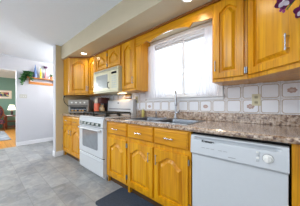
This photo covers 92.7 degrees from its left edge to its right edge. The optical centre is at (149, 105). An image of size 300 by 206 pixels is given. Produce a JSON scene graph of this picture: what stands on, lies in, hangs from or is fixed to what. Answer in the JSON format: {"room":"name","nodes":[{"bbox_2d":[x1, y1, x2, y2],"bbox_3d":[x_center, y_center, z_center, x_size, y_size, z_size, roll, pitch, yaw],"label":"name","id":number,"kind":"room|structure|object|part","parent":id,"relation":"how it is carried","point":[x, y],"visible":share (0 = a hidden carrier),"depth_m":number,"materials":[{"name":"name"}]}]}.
{"room":"kitchen","nodes":[
{"label":"kitchen","id":0,"kind":"room"},
{"bbox_2d":[0,77,15,127],"bbox_3d":[-7.043,-0.130,7.021,0.120,2.440,6.200,0,0,40],"label":"wall","id":1,"kind":"structure","parent":0,"point":[9,84],"depth_m":7.04,"materials":[{"name":"green paint"}]},
{"bbox_2d":[0,90,11,98],"bbox_3d":[-7.138,-0.530,6.793,0.029,0.400,0.830,0,0,40],"label":"framed picture","id":2,"kind":"object","parent":1,"relation":"attached to","point":[4,94],"visible":1,"depth_m":6.94},
{"bbox_2d":[0,92,8,96],"bbox_3d":[-7.135,-0.535,6.790,0.004,0.210,0.630,0,0,40],"label":"artwork","id":3,"kind":"object","parent":2,"relation":"attached to","point":[2,94],"depth_m":6.91},
{"bbox_2d":[0,69,15,78],"bbox_3d":[-5.316,-1.380,5.548,4.660,0.060,6.200,0,0,40],"label":"ceiling","id":4,"kind":"structure","parent":0,"point":[3,73],"depth_m":6.24,"materials":[{"name":"beige paint"}]},
{"bbox_2d":[0,54,52,141],"bbox_3d":[-3.659,-0.130,3.807,0.120,2.440,5.700,0,0,40],"label":"wall","id":5,"kind":"structure","parent":0,"point":[34,113],"depth_m":4.08,"materials":[{"name":"paint"}]},
{"bbox_2d":[19,94,26,97],"bbox_3d":[-3.472,-0.254,3.924,0.014,0.103,0.156,0,0,40],"label":"switch plate","id":6,"kind":"object","parent":5,"relation":"attached to","point":[20,95],"visible":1,"depth_m":3.91,"materials":[{"name":"white plastic"}]},
{"bbox_2d":[16,137,52,145],"bbox_3d":[-2.693,1.036,4.836,0.016,0.108,2.680,0,0,40],"label":"baseboard","id":7,"kind":"structure","parent":5,"relation":"attached to","point":[50,138],"depth_m":4.08,"materials":[{"name":"white wood"}]},
{"bbox_2d":[27,77,52,85],"bbox_3d":[-3.166,-0.696,4.178,0.150,0.181,0.675,0,0,40],"label":"wall shelf","id":8,"kind":"object","parent":5,"relation":"attached to","point":[35,83],"visible":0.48,"depth_m":4.19,"materials":[{"name":"brown wood"}]},
{"bbox_2d":[18,71,33,84],"bbox_3d":[-3.337,-0.746,3.870,0.220,0.394,0.322,0,0,40],"label":"trailing ivy","id":9,"kind":"object","parent":8,"relation":"on","point":[25,74],"visible":1,"depth_m":3.86,"materials":[{"name":"green plant"}]},
{"bbox_2d":[33,65,37,77],"bbox_3d":[-3.262,-0.974,4.073,0.104,0.375,0.102,0,0,40],"label":"glass bottle","id":10,"kind":"object","parent":8,"relation":"on","point":[35,70],"visible":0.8,"depth_m":4.05,"materials":[{"name":"blue glass"}]},
{"bbox_3d":[-3.193,-0.640,4.245,0.022,0.070,0.610,0,0,40],"label":"rail","id":11,"kind":"part","parent":8,"relation":"part of","materials":[{"name":"brown wood"}]},
{"bbox_2d":[0,127,121,205],"bbox_3d":[-3.075,1.115,3.638,10.550,0.050,6.200,0,0,40],"label":"floor","id":12,"kind":"structure","parent":0,"point":[30,175],"depth_m":2.11,"materials":[{"name":"tile"}]},
{"bbox_2d":[0,106,4,130],"bbox_3d":[-6.689,0.512,6.153,0.586,1.160,0.632,0,0,40],"label":"armchair","id":13,"kind":"object","parent":12,"relation":"on","point":[2,121],"visible":1,"depth_m":6.43,"materials":[{"name":"fabric"}]},
{"bbox_2d":[0,131,10,140],"bbox_3d":[-5.896,1.083,4.683,2.400,0.014,1.730,0,0,40],"label":"area rug","id":14,"kind":"object","parent":12,"relation":"on","point":[3,136],"visible":1,"depth_m":4.97,"materials":[{"name":"fabric"}]},
{"bbox_2d":[5,115,15,129],"bbox_3d":[-6.529,0.780,6.792,0.500,0.620,0.480,0,0,40],"label":"end table","id":15,"kind":"object","parent":12,"relation":"on","point":[6,116],"visible":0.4,"depth_m":6.70,"materials":[{"name":"brown wood"}]},
{"bbox_2d":[8,105,15,114],"bbox_3d":[-6.542,0.220,6.777,0.300,0.500,0.297,0,0,40],"label":"table lamp","id":16,"kind":"object","parent":15,"relation":"on","point":[11,107],"visible":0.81,"depth_m":6.72,"materials":[{"name":"white fabric"}]},
{"bbox_3d":[-6.542,0.090,6.777,0.300,0.240,0.297,0,0,40],"label":"lamp shade","id":17,"kind":"part","parent":16,"relation":"part of","materials":[{"name":"white fabric"}]},
{"bbox_2d":[62,116,79,161],"bbox_3d":[-1.377,0.656,3.063,0.916,0.868,0.652,0,0,40],"label":"base cabinet","id":18,"kind":"object","parent":12,"relation":"on","point":[70,145],"visible":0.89,"depth_m":2.85,"materials":[{"name":"brown wood"}]},
{"bbox_3d":[-1.733,0.311,2.993,0.420,0.158,0.020,0,0,40],"label":"drawer","id":19,"kind":"part","parent":18,"relation":"part of","materials":[{"name":"brown wood"}]},
{"bbox_3d":[-1.733,0.697,2.992,0.420,0.522,0.022,0,0,40],"label":"door","id":20,"kind":"part","parent":18,"relation":"part of","materials":[{"name":"brown wood"}]},
{"bbox_3d":[-1.393,0.697,2.701,0.415,0.522,0.022,0,0,40],"label":"door","id":21,"kind":"part","parent":18,"relation":"part of","materials":[{"name":"brown wood"}]},
{"bbox_3d":[-1.392,0.311,2.702,0.415,0.158,0.020,0,0,40],"label":"drawer","id":22,"kind":"part","parent":18,"relation":"part of","materials":[{"name":"brown wood"}]},
{"bbox_2d":[62,109,93,117],"bbox_3d":[-1.369,0.150,3.073,0.915,0.136,0.644,0,0,40],"label":"countertop","id":23,"kind":"structure","parent":18,"relation":"on","point":[68,114],"depth_m":2.86,"materials":[{"name":"stone"}]},
{"bbox_2d":[63,96,92,113],"bbox_3d":[-1.597,-0.015,3.112,0.598,0.390,0.323,0,0,-5],"label":"toaster oven","id":24,"kind":"object","parent":23,"relation":"on","point":[74,106],"visible":0.98,"depth_m":3.00,"materials":[{"name":"silver metal"}]},
{"bbox_3d":[-1.500,0.070,3.004,0.400,0.150,0.018,0,0,-5],"label":"door","id":25,"kind":"part","parent":24,"relation":"part of","materials":[{"name":"black glass"}]},
{"bbox_3d":[-1.499,0.077,2.995,0.330,0.095,0.007,0,0,-5],"label":"door glass","id":26,"kind":"part","parent":24,"relation":"part of","materials":[{"name":"grey glass"}]},
{"bbox_3d":[-1.500,-0.060,3.006,0.412,0.090,0.014,0,0,-5],"label":"panel","id":27,"kind":"part","parent":24,"relation":"part of","materials":[{"name":"silver metal"}]},
{"bbox_2d":[94,97,100,110],"bbox_3d":[-1.111,0.005,3.028,0.140,0.350,0.140,0,0,40],"label":"jar","id":28,"kind":"object","parent":23,"relation":"on","point":[96,104],"visible":0.58,"depth_m":2.97,"materials":[{"name":"red plastic"}]},
{"bbox_2d":[98,97,108,110],"bbox_3d":[-0.966,0.010,2.940,0.135,0.340,0.224,0,0,40],"label":"coffee maker","id":29,"kind":"object","parent":23,"relation":"on","point":[101,100],"visible":0.68,"depth_m":2.89,"materials":[{"name":"black plastic"}]},
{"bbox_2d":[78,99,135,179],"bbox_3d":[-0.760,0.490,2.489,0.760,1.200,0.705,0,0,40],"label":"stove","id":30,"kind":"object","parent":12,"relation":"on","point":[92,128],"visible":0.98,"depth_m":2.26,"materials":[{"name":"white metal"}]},
{"bbox_3d":[-0.970,0.362,2.245,0.690,0.026,0.061,0,0,40],"label":"handle","id":31,"kind":"part","parent":30,"relation":"part of","materials":[{"name":"white metal"}]},
{"bbox_3d":[-0.942,0.549,2.276,0.752,0.432,0.032,0,0,40],"label":"oven door","id":32,"kind":"part","parent":30,"relation":"part of","materials":[{"name":"white metal"}]},
{"bbox_3d":[-0.941,0.261,2.277,0.756,0.128,0.042,0,0,40],"label":"control panel","id":33,"kind":"part","parent":30,"relation":"part of","materials":[{"name":"white metal"}]},
{"bbox_3d":[-0.943,0.902,2.274,0.752,0.255,0.036,0,0,40],"label":"storage drawer","id":34,"kind":"part","parent":30,"relation":"part of","materials":[{"name":"white metal"}]},
{"bbox_2d":[80,114,129,118],"bbox_3d":[-0.765,0.184,2.483,0.760,0.025,0.560,0,0,40],"label":"cooktop","id":35,"kind":"object","parent":30,"relation":"in","point":[95,116],"depth_m":2.34,"materials":[{"name":"white metal"}]},
{"bbox_2d":[107,121,128,191],"bbox_3d":[-0.269,0.656,2.118,0.456,0.868,0.652,0,0,40],"label":"base cabinet","id":36,"kind":"object","parent":12,"relation":"on","point":[117,133],"visible":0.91,"depth_m":1.87,"materials":[{"name":"brown wood"}]},
{"bbox_3d":[-0.438,0.311,1.888,0.390,0.158,0.020,0,0,40],"label":"drawer","id":37,"kind":"part","parent":36,"relation":"part of","materials":[{"name":"brown wood"}]},
{"bbox_3d":[-0.438,0.697,1.887,0.390,0.522,0.022,0,0,40],"label":"door","id":38,"kind":"part","parent":36,"relation":"part of","materials":[{"name":"brown wood"}]},
{"bbox_2d":[95,187,154,205],"bbox_3d":[-0.146,1.083,1.455,0.920,0.014,0.400,0,0,40],"label":"floor mat","id":39,"kind":"object","parent":12,"relation":"on","point":[121,196],"visible":1,"depth_m":1.62,"materials":[{"name":"grey fabric"}]},
{"bbox_2d":[126,124,192,205],"bbox_3d":[0.218,0.656,1.703,0.820,0.868,0.652,0,0,40],"label":"base cabinet","id":40,"kind":"object","parent":12,"relation":"on","point":[159,159],"visible":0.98,"depth_m":1.43,"materials":[{"name":"brown wood"}]},
{"bbox_3d":[-0.119,0.311,1.617,0.393,0.158,0.020,0,0,40],"label":"drawer","id":41,"kind":"part","parent":40,"relation":"part of","materials":[{"name":"brown wood"}]},
{"bbox_3d":[-0.120,0.697,1.616,0.393,0.522,0.022,0,0,40],"label":"door","id":42,"kind":"part","parent":40,"relation":"part of","materials":[{"name":"brown wood"}]},
{"bbox_3d":[0.189,0.697,1.353,0.370,0.522,0.022,0,0,40],"label":"door","id":43,"kind":"part","parent":40,"relation":"part of","materials":[{"name":"brown wood"}]},
{"bbox_3d":[0.190,0.311,1.354,0.370,0.158,0.020,0,0,40],"label":"drawer","id":44,"kind":"part","parent":40,"relation":"part of","materials":[{"name":"brown wood"}]},
{"bbox_2d":[105,110,299,144],"bbox_3d":[0.426,0.150,1.543,2.260,0.136,0.644,0,0,40],"label":"countertop","id":45,"kind":"structure","parent":40,"relation":"on","point":[280,128],"depth_m":1.29,"materials":[{"name":"stone"}]},
{"bbox_2d":[128,117,203,124],"bbox_3d":[0.159,0.260,1.774,0.880,0.170,0.470,0,0,40],"label":"sink","id":46,"kind":"object","parent":45,"relation":"in","point":[150,119],"visible":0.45,"depth_m":1.80,"materials":[{"name":"metal"}]},
{"bbox_3d":[-0.020,0.260,1.900,0.425,0.170,0.420,0,0,40],"label":"bowl","id":47,"kind":"part","parent":46,"relation":"part of","materials":[{"name":"metal"}]},
{"bbox_3d":[0.309,0.260,1.619,0.430,0.170,0.420,0,0,40],"label":"bowl","id":48,"kind":"part","parent":46,"relation":"part of","materials":[{"name":"metal"}]},
{"bbox_2d":[173,90,179,118],"bbox_3d":[0.346,-0.010,1.852,0.077,0.371,0.158,0,0,3],"label":"faucet","id":49,"kind":"object","parent":45,"relation":"on","point":[175,99],"visible":1,"depth_m":1.83,"materials":[{"name":"silver metal"}]},
{"bbox_2d":[274,0,299,17],"bbox_3d":[0.953,-0.227,0.758,0.538,0.814,0.156,0,0,-12],"label":"potted orchid","id":50,"kind":"object","parent":45,"relation":"on","point":[282,4],"visible":1,"depth_m":0.75,"materials":[{"name":"purple plant"}]},
{"bbox_2d":[191,132,289,205],"bbox_3d":[0.752,0.659,1.223,0.596,0.862,0.628,0,0,40],"label":"dishwasher","id":51,"kind":"object","parent":12,"relation":"on","point":[226,170],"visible":1,"depth_m":0.99,"materials":[{"name":"metal"}]},
{"bbox_3d":[0.582,0.317,1.023,0.592,0.150,0.058,0,0,40],"label":"control panel","id":52,"kind":"part","parent":51,"relation":"part of","materials":[{"name":"plastic"}]},
{"bbox_2d":[289,144,299,205],"bbox_3d":[1.138,0.656,0.918,0.366,0.868,0.652,0,0,40],"label":"base cabinet","id":53,"kind":"object","parent":12,"relation":"on","point":[294,149],"visible":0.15,"depth_m":0.82,"materials":[{"name":"brown wood"}]},
{"bbox_2d":[0,0,121,63],"bbox_3d":[-1.464,-1.320,1.936,5.890,0.060,5.700,0,0,40],"label":"ceiling","id":54,"kind":"structure","parent":0,"point":[29,29],"depth_m":2.23,"materials":[{"name":"paint"}]},
{"bbox_2d":[53,45,89,156],"bbox_3d":[-1.288,-0.100,3.977,0.159,2.380,2.365,0,0,40],"label":"wall","id":55,"kind":"structure","parent":0,"point":[61,107],"depth_m":3.09,"materials":[{"name":"beige paint"}]},
{"bbox_2d":[64,57,101,96],"bbox_3d":[-1.475,-0.611,3.177,0.621,0.778,0.622,0,0,40],"label":"upper cabinet","id":56,"kind":"object","parent":55,"relation":"attached to","point":[76,69],"visible":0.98,"depth_m":2.95,"materials":[{"name":"brown wood"}]},
{"bbox_3d":[-1.463,-0.609,2.951,0.379,0.713,0.022,0,0,-2],"label":"door","id":57,"kind":"part","parent":56,"relation":"part of","materials":[{"name":"brown wood"}]},
{"bbox_2d":[61,0,211,59],"bbox_3d":[-0.219,-1.146,2.086,3.950,0.288,0.655,0,0,40],"label":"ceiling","id":58,"kind":"structure","parent":0,"point":[127,19],"depth_m":1.86,"materials":[{"name":"paint"}]},
{"bbox_2d":[135,1,211,46],"bbox_3d":[0.200,-0.922,1.724,1.052,0.156,0.041,0,0,40],"label":"window valance","id":59,"kind":"object","parent":58,"relation":"attached to","point":[204,12],"visible":0.99,"depth_m":1.60,"materials":[{"name":"brown wood"}]},
{"bbox_3d":[0.029,-0.100,2.384,4.200,2.380,0.120,0,0,40],"label":"wall","id":60,"kind":"structure","parent":0,"visible":0},
{"bbox_2d":[88,54,104,95],"bbox_3d":[-1.051,-0.611,2.974,0.307,0.778,0.380,0,0,40],"label":"upper cabinet","id":61,"kind":"object","parent":60,"relation":"attached to","point":[92,59],"visible":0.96,"depth_m":2.87,"materials":[{"name":"brown wood"}]},
{"bbox_3d":[-1.147,-0.609,2.860,0.285,0.713,0.022,0,0,40],"label":"door","id":62,"kind":"part","parent":61,"relation":"part of","materials":[{"name":"brown wood"}]},
{"bbox_2d":[96,42,121,71],"bbox_3d":[-0.634,-0.816,2.635,0.763,0.368,0.357,0,0,40],"label":"upper cabinet","id":63,"kind":"object","parent":60,"relation":"attached to","point":[110,57],"visible":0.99,"depth_m":2.46,"materials":[{"name":"brown wood"}]},
{"bbox_3d":[-0.890,-0.814,2.640,0.342,0.303,0.022,0,0,40],"label":"door","id":64,"kind":"part","parent":63,"relation":"part of","materials":[{"name":"brown wood"}]},
{"bbox_3d":[-0.741,-0.989,2.512,0.755,0.022,0.024,0,0,40],"label":"molding","id":65,"kind":"part","parent":63,"relation":"part of","materials":[{"name":"brown wood"}]},
{"bbox_2d":[94,65,132,94],"bbox_3d":[-0.665,-0.422,2.600,0.756,0.412,0.433,0,0,40],"label":"microwave","id":66,"kind":"object","parent":63,"relation":"attached to","point":[108,81],"visible":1,"depth_m":2.41,"materials":[{"name":"beige plastic"}]},
{"bbox_3d":[-0.857,-0.410,2.548,0.531,0.330,0.030,0,0,40],"label":"door","id":67,"kind":"part","parent":66,"relation":"part of","materials":[{"name":"beige plastic"}]},
{"bbox_3d":[-0.568,-0.410,2.303,0.223,0.330,0.028,0,0,40],"label":"keypad panel","id":68,"kind":"part","parent":66,"relation":"part of","materials":[{"name":"beige plastic"}]},
{"bbox_3d":[-0.603,-0.814,2.396,0.352,0.303,0.022,0,0,40],"label":"door","id":69,"kind":"part","parent":63,"relation":"part of","materials":[{"name":"brown wood"}]},
{"bbox_2d":[121,36,149,92],"bbox_3d":[-0.230,-0.611,2.275,0.316,0.778,0.380,0,0,40],"label":"upper cabinet","id":70,"kind":"object","parent":60,"relation":"attached to","point":[135,65],"visible":0.98,"depth_m":2.15,"materials":[{"name":"brown wood"}]},
{"bbox_3d":[-0.328,-0.989,2.160,0.308,0.022,0.024,0,0,40],"label":"molding","id":71,"kind":"part","parent":70,"relation":"part of","materials":[{"name":"brown wood"}]},
{"bbox_3d":[-0.327,-0.609,2.160,0.282,0.713,0.022,0,0,40],"label":"door","id":72,"kind":"part","parent":70,"relation":"part of","materials":[{"name":"brown wood"}]},
{"bbox_2d":[145,21,224,100],"bbox_3d":[0.420,-0.532,2.018,1.170,0.931,0.160,0,0,40],"label":"window","id":73,"kind":"structure","parent":60,"relation":"in","point":[183,96],"depth_m":1.97,"materials":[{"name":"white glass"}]},
{"bbox_3d":[0.266,-0.527,2.166,0.565,0.765,0.025,0,0,40],"label":"sash","id":74,"kind":"part","parent":73,"relation":"part of","materials":[{"name":"white glass"}]},
{"bbox_3d":[0.434,-0.527,2.035,1.050,0.825,0.115,0,0,40],"label":"frame","id":75,"kind":"part","parent":73,"relation":"part of","materials":[{"name":"white"}]},
{"bbox_2d":[149,25,211,46],"bbox_3d":[0.366,-0.925,1.957,1.088,0.016,0.040,0,0,40],"label":"curtain rod","id":76,"kind":"object","parent":73,"relation":"attached to","point":[209,25],"visible":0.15,"depth_m":1.89,"materials":[{"name":"white metal"}]},
{"bbox_2d":[145,46,165,97],"bbox_3d":[0.071,-0.520,2.188,0.420,0.796,0.029,0,0,40],"label":"curtain","id":77,"kind":"object","parent":76,"relation":"hanging from","point":[155,84],"visible":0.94,"depth_m":2.19,"materials":[{"name":"fabric"}]},
{"bbox_2d":[195,26,218,95],"bbox_3d":[0.663,-0.520,1.683,0.275,0.796,0.030,0,0,40],"label":"curtain","id":78,"kind":"object","parent":76,"relation":"hanging from","point":[205,86],"visible":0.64,"depth_m":1.68,"materials":[{"name":"fabric"}]},
{"bbox_3d":[0.389,-0.095,1.982,1.170,0.056,0.065,0,0,40],"label":"sill","id":79,"kind":"part","parent":73,"relation":"part of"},
{"bbox_3d":[0.643,-0.527,1.883,0.475,0.765,0.025,0,0,40],"label":"sash","id":80,"kind":"part","parent":73,"relation":"part of","materials":[{"name":"white glass"}]},
{"bbox_2d":[90,80,299,114],"bbox_3d":[-0.009,-0.110,2.332,3.950,0.400,0.009,0,0,40],"label":"tile backsplash","id":81,"kind":"structure","parent":60,"relation":"attached to","point":[278,97],"depth_m":1.49,"materials":[{"name":"white tile"}]},
{"bbox_2d":[125,94,131,98],"bbox_3d":[-0.399,-0.165,2.646,0.160,0.100,0.019,0,0,40],"label":"wall plaque","id":82,"kind":"object","parent":81,"relation":"attached to","point":[127,96],"visible":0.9,"depth_m":2.63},
{"bbox_2d":[252,94,260,105],"bbox_3d":[1.052,-0.056,1.418,0.070,0.115,0.007,0,0,40],"label":"power outlet","id":83,"kind":"object","parent":81,"relation":"attached to","point":[256,98],"visible":1,"depth_m":1.42,"materials":[{"name":"beige plastic"}]},
{"bbox_2d":[212,0,251,85],"bbox_3d":[0.799,-0.611,1.397,0.282,0.778,0.380,0,0,40],"label":"upper cabinet","id":84,"kind":"object","parent":60,"relation":"attached to","point":[229,17],"visible":1,"depth_m":1.27,"materials":[{"name":"brown wood"}]},
{"bbox_2d":[246,0,299,82],"bbox_3d":[1.057,-0.611,1.018,0.621,0.778,0.622,0,0,40],"label":"upper cabinet","id":85,"kind":"object","parent":60,"relation":"attached to","point":[273,35],"visible":1,"depth_m":0.99,"materials":[{"name":"brown wood"}]},
{"bbox_3d":[0.824,-0.385,0.865,0.032,0.100,0.013,0,0,-7],"label":"handle","id":86,"kind":"part","parent":85,"relation":"part of","materials":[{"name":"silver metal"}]}
]}

